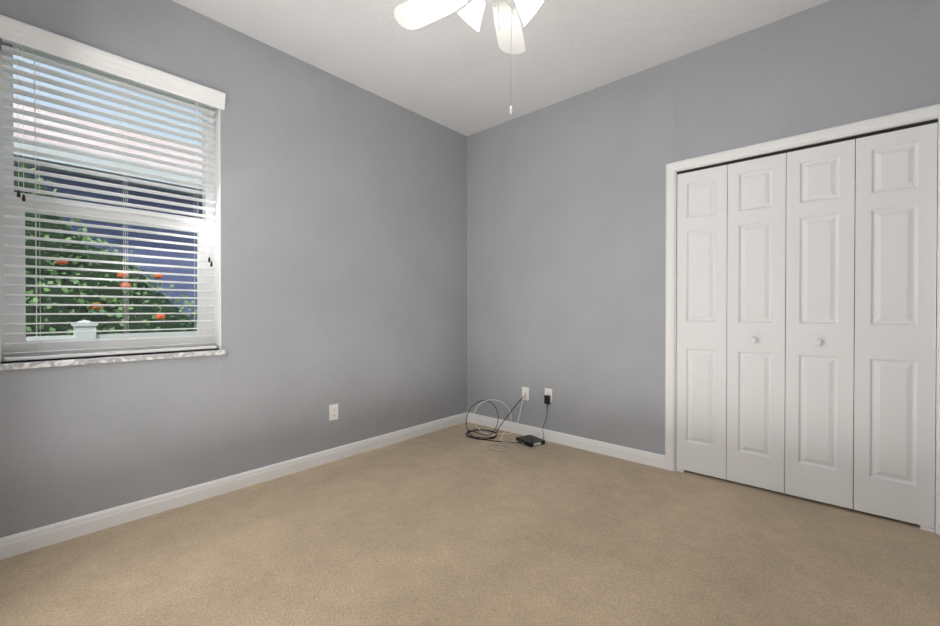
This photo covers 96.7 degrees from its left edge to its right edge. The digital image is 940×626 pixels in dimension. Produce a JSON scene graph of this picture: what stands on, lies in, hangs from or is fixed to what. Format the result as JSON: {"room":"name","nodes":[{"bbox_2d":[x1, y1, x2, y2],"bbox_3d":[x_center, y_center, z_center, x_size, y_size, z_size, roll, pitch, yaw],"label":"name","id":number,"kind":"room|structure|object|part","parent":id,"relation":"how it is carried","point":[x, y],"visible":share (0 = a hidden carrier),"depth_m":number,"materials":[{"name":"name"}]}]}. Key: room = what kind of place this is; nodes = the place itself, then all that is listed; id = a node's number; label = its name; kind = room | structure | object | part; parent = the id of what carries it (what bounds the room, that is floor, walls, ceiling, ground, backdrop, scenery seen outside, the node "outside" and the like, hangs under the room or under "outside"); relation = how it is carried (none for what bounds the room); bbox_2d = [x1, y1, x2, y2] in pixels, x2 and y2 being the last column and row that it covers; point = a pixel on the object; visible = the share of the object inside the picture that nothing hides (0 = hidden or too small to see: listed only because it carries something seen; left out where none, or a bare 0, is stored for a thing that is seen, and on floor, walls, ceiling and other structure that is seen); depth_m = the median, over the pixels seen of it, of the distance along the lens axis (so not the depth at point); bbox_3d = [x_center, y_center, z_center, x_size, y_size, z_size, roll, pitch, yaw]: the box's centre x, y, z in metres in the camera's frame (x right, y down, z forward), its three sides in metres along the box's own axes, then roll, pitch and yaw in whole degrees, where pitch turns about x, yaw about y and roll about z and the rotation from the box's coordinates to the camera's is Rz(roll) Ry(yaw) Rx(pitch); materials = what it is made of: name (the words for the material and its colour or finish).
{"room":"empty bedroom","nodes":[
{"label":"empty bedroom","id":0,"kind":"room"},
{"bbox_2d":[0,0,466,537],"bbox_3d":[-0.846,-0.330,3.384,0.200,2.820,3.940,0,1,42],"label":"wall","id":1,"kind":"structure","parent":0,"point":[344,245],"depth_m":2.74,"materials":[{"name":"grey paint"}]},
{"bbox_2d":[0,38,220,363],"bbox_3d":[-1.851,-0.540,2.232,0.165,1.525,0.885,0,1,42],"label":"window unit","id":2,"kind":"structure","parent":1,"relation":"in","point":[50,346],"depth_m":2.18,"materials":[{"name":"white"}]},
{"bbox_3d":[-2.167,-0.536,1.957,0.060,1.521,0.045,0,1,42],"label":"frame","id":3,"kind":"part","parent":2,"relation":"part of","materials":[{"name":"white plastic"}]},
{"bbox_3d":[-2.133,-0.168,1.982,0.028,0.696,0.035,0,1,42],"label":"sash","id":4,"kind":"part","parent":2,"relation":"part of","materials":[{"name":"white plastic"}]},
{"bbox_3d":[-1.897,-0.912,2.271,0.004,0.684,0.787,0,1,42],"label":"glass","id":5,"kind":"part","parent":2,"relation":"part of","materials":[{"name":"clear glass"}]},
{"bbox_3d":[-1.890,-1.276,2.262,0.060,0.045,0.787,0,1,42],"label":"frame","id":6,"kind":"part","parent":2,"relation":"part of","materials":[{"name":"white plastic"}]},
{"bbox_3d":[-1.890,0.200,2.272,0.060,0.045,0.787,0,1,42],"label":"frame","id":7,"kind":"part","parent":2,"relation":"part of","materials":[{"name":"white plastic"}]},
{"bbox_3d":[-1.882,-0.175,2.263,0.004,0.616,0.717,0,1,42],"label":"glass","id":8,"kind":"part","parent":2,"relation":"part of","materials":[{"name":"clear glass"}]},
{"bbox_3d":[-1.882,-0.500,2.260,0.028,0.035,0.717,0,1,42],"label":"sash","id":9,"kind":"part","parent":2,"relation":"part of","materials":[{"name":"white plastic"}]},
{"bbox_3d":[-1.882,0.155,2.265,0.028,0.045,0.717,0,1,42],"label":"sash","id":10,"kind":"part","parent":2,"relation":"part of","materials":[{"name":"white plastic"}]},
{"bbox_2d":[0,14,225,360],"bbox_3d":[-1.804,-0.548,2.194,0.104,1.527,0.919,0,1,42],"label":"window blind","id":11,"kind":"object","parent":2,"relation":"attached to","point":[17,33],"visible":0.96,"depth_m":2.13,"materials":[{"name":"white plastic"}]},
{"bbox_3d":[-1.632,-0.172,2.543,0.028,0.696,0.035,0,1,42],"label":"sash","id":12,"kind":"part","parent":2,"relation":"part of","materials":[{"name":"white plastic"}]},
{"bbox_3d":[-1.613,-0.540,2.577,0.060,1.521,0.045,0,1,42],"label":"frame","id":13,"kind":"part","parent":2,"relation":"part of","materials":[{"name":"white plastic"}]},
{"bbox_2d":[0,349,225,370],"bbox_3d":[-1.820,0.237,2.210,0.127,0.028,0.925,0,1,42],"label":"sill","id":14,"kind":"structure","parent":1,"relation":"on","point":[63,362],"depth_m":2.10,"materials":[{"name":"white stone"}]},
{"bbox_2d":[0,412,466,559],"bbox_3d":[-1.166,1.038,2.874,0.014,0.092,3.420,0,1,42],"label":"baseboard","id":15,"kind":"structure","parent":1,"relation":"attached to","point":[31,540],"depth_m":2.38,"materials":[{"name":"white wood"}]},
{"bbox_2d":[329,404,337,420],"bbox_3d":[-0.997,0.727,3.064,0.009,0.116,0.072,0,1,42],"label":"electrical outlet","id":16,"kind":"object","parent":1,"relation":"attached to","point":[333,411],"visible":1,"depth_m":3.06,"materials":[{"name":"white plastic"}]},
{"bbox_2d":[0,422,939,625],"bbox_3d":[0.418,1.140,1.956,3.600,0.100,4.160,0,1,42],"label":"floor","id":17,"kind":"structure","parent":0,"point":[454,525],"depth_m":1.89,"materials":[{"name":"carpet"}]},
{"bbox_2d":[465,397,522,442],"bbox_3d":[0.220,0.901,3.634,0.549,0.354,0.274,0,0,21],"label":"cable","id":18,"kind":"object","parent":17,"relation":"on","point":[479,438],"visible":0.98,"depth_m":3.64,"materials":[{"name":"black plastic"}]},
{"bbox_2d":[473,393,525,442],"bbox_3d":[0.276,0.889,3.663,0.446,0.371,0.300,0,1,42],"label":"coaxial cable","id":19,"kind":"object","parent":17,"relation":"on","point":[510,420],"visible":0.98,"depth_m":3.66,"materials":[{"name":"white plastic"}]},
{"bbox_2d":[487,443,519,451],"bbox_3d":[0.285,1.071,3.374,0.220,0.017,0.290,0,1,42],"label":"cable","id":20,"kind":"object","parent":17,"relation":"on","point":[503,446],"visible":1,"depth_m":3.35,"materials":[{"name":"grey plastic"}]},
{"bbox_2d":[516,435,544,446],"bbox_3d":[0.501,1.060,3.475,0.156,0.034,0.190,0,0,-32],"label":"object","id":21,"kind":"object","parent":17,"relation":"on","point":[528,442],"visible":0.9,"depth_m":3.43,"materials":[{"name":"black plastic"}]},
{"bbox_2d":[920,525,934,531],"bbox_3d":[2.300,1.081,2.105,0.048,0.016,0.034,0,1,42],"label":"bracket","id":22,"kind":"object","parent":17,"relation":"on","point":[927,528],"depth_m":2.09,"materials":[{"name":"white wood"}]},
{"bbox_2d":[172,0,830,135],"bbox_3d":[0.388,-1.790,1.963,3.920,0.120,4.400,0,1,42],"label":"ceiling","id":23,"kind":"structure","parent":0,"point":[456,71],"depth_m":2.69,"materials":[{"name":"white paint"}]},
{"bbox_2d":[394,0,543,114],"bbox_3d":[0.085,-1.272,1.689,1.004,0.913,0.994,0,1,42],"label":"ceiling fan","id":24,"kind":"object","parent":23,"relation":"hanging from","point":[413,14],"visible":1,"depth_m":1.89,"materials":[{"name":"white"}]},
{"label":"blade","id":25,"kind":"part","parent":24,"relation":"part of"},
{"bbox_3d":[0.023,-1.285,1.777,0.116,0.116,0.100,-2,-36,-50],"label":"lamp shade","id":26,"kind":"part","parent":24,"relation":"part of","materials":[{"name":"white glass"}]},
{"label":"blade","id":27,"kind":"part","parent":24,"relation":"part of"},
{"bbox_3d":[0.230,-1.285,1.738,0.100,0.116,0.116,40,17,-15],"label":"lamp shade","id":28,"kind":"part","parent":24,"relation":"part of","materials":[{"name":"white glass"}]},
{"bbox_2d":[467,0,939,454],"bbox_3d":[1.183,-0.328,3.140,3.150,2.820,0.120,0,1,42],"label":"wall","id":29,"kind":"structure","parent":0,"point":[566,251],"depth_m":3.12,"materials":[{"name":"grey paint"}]},
{"bbox_2d":[522,387,528,400],"bbox_3d":[0.484,0.710,3.678,0.072,0.116,0.018,0,1,42],"label":"outlet","id":30,"kind":"object","parent":29,"relation":"attached to","point":[526,391],"visible":1,"depth_m":3.68,"materials":[{"name":"white plastic"}]},
{"bbox_2d":[545,388,551,402],"bbox_3d":[0.661,0.694,3.526,0.072,0.116,0.009,0,1,42],"label":"electrical outlet","id":31,"kind":"object","parent":29,"relation":"attached to","point":[548,391],"visible":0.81,"depth_m":3.52,"materials":[{"name":"white plastic"}]},
{"bbox_2d":[544,395,549,403],"bbox_3d":[0.648,0.727,3.513,0.044,0.070,0.028,0,1,42],"label":"adapter","id":32,"kind":"object","parent":31,"relation":"attached to","point":[546,399],"visible":1,"depth_m":3.50,"materials":[{"name":"black plastic"}]},
{"bbox_2d":[467,412,664,468],"bbox_3d":[0.661,1.033,3.526,1.870,0.092,0.014,0,1,42],"label":"baseboard","id":33,"kind":"structure","parent":29,"relation":"attached to","point":[630,454],"depth_m":3.34,"materials":[{"name":"white wood"}]},
{"label":"outside","id":34,"kind":"structure","parent":0,"visible":0},
{"bbox_2d":[13,103,201,174],"bbox_3d":[-4.033,-2.781,8.482,4.630,1.992,32.000,0,1,42],"label":"neighbor roof","id":35,"kind":"structure","parent":34,"point":[50,123],"depth_m":6.09,"materials":[{"name":"tile"}]},
{"bbox_2d":[14,136,201,189],"bbox_3d":[-2.320,-1.740,6.958,0.065,0.190,32.000,0,1,42],"label":"fascia","id":36,"kind":"object","parent":35,"relation":"attached to","point":[66,154],"depth_m":4.81,"materials":[{"name":"white"}]},
{"bbox_3d":[-5.685,1.435,9.987,15.800,0.200,36.000,0,1,42],"label":"ground","id":37,"kind":"structure","parent":34,"visible":0},
{"bbox_2d":[14,163,196,336],"bbox_3d":[-4.298,0.039,3.648,1.514,2.849,3.965,0,1,42],"label":"bush","id":38,"kind":"object","parent":37,"relation":"on","point":[94,300],"depth_m":3.97,"materials":[{"name":"green plant"}]},
{"bbox_2d":[15,164,201,324],"bbox_3d":[-2.833,-0.188,7.427,0.250,3.080,32.000,0,1,42],"label":"wall","id":39,"kind":"structure","parent":37,"relation":"on","point":[145,236],"depth_m":5.60,"materials":[{"name":"paint"}]},
{"bbox_2d":[14,156,201,196],"bbox_3d":[-2.534,-1.706,7.150,0.550,0.040,32.000,0,1,42],"label":"soffit","id":40,"kind":"structure","parent":39,"relation":"attached to","point":[92,176],"depth_m":5.16,"materials":[{"name":"white"}]},
{"bbox_2d":[26,320,196,340],"bbox_3d":[-2.524,0.712,4.140,0.150,1.325,9.650,0,1,42],"label":"fence","id":41,"kind":"object","parent":37,"relation":"on","point":[89,327],"depth_m":3.41,"materials":[{"name":"white plastic"}]},
{"bbox_3d":[-3.157,0.742,3.431,0.126,1.275,0.126,0,1,42],"label":"post","id":42,"kind":"part","parent":41,"relation":"part of","materials":[{"name":"white plastic"}]},
{"bbox_3d":[2.525,-0.320,1.941,0.450,2.820,0.120,0,1,42],"label":"wall","id":43,"kind":"structure","parent":0,"visible":0},
{"bbox_2d":[665,104,939,534],"bbox_3d":[1.895,0.051,2.506,1.240,2.070,0.124,0,1,42],"label":"door frame","id":44,"kind":"structure","parent":43,"relation":"attached to","point":[937,329],"depth_m":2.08,"materials":[{"name":"white wood"}]},
{"bbox_2d":[677,119,937,174],"bbox_3d":[1.878,-0.949,2.481,1.200,0.030,0.030,0,1,42],"label":"track","id":45,"kind":"object","parent":43,"relation":"attached to","point":[825,143],"visible":0.57,"depth_m":2.38,"materials":[{"name":"black"}]},
{"bbox_2d":[676,165,727,479],"bbox_3d":[1.539,0.060,2.783,0.297,2.012,0.034,0,1,42],"label":"closet door leaf","id":46,"kind":"structure","parent":45,"relation":"hanging from","point":[701,356],"depth_m":2.77,"materials":[{"name":"white wood"}]},
{"bbox_2d":[726,153,786,492],"bbox_3d":[1.762,0.061,2.583,0.297,2.012,0.034,0,1,42],"label":"closet door leaf","id":47,"kind":"structure","parent":45,"relation":"hanging from","point":[756,265],"depth_m":2.56,"materials":[{"name":"white wood"}]},
{"bbox_2d":[785,139,854,508],"bbox_3d":[1.986,0.063,2.383,0.297,2.012,0.034,0,1,42],"label":"closet door leaf","id":48,"kind":"structure","parent":45,"relation":"hanging from","point":[820,237],"depth_m":2.37,"materials":[{"name":"white wood"}]},
{"bbox_2d":[853,122,937,527],"bbox_3d":[2.209,0.064,2.184,0.297,2.012,0.034,0,1,42],"label":"closet door leaf","id":49,"kind":"structure","parent":45,"relation":"hanging from","point":[895,311],"depth_m":2.17,"materials":[{"name":"white wood"}]}
]}

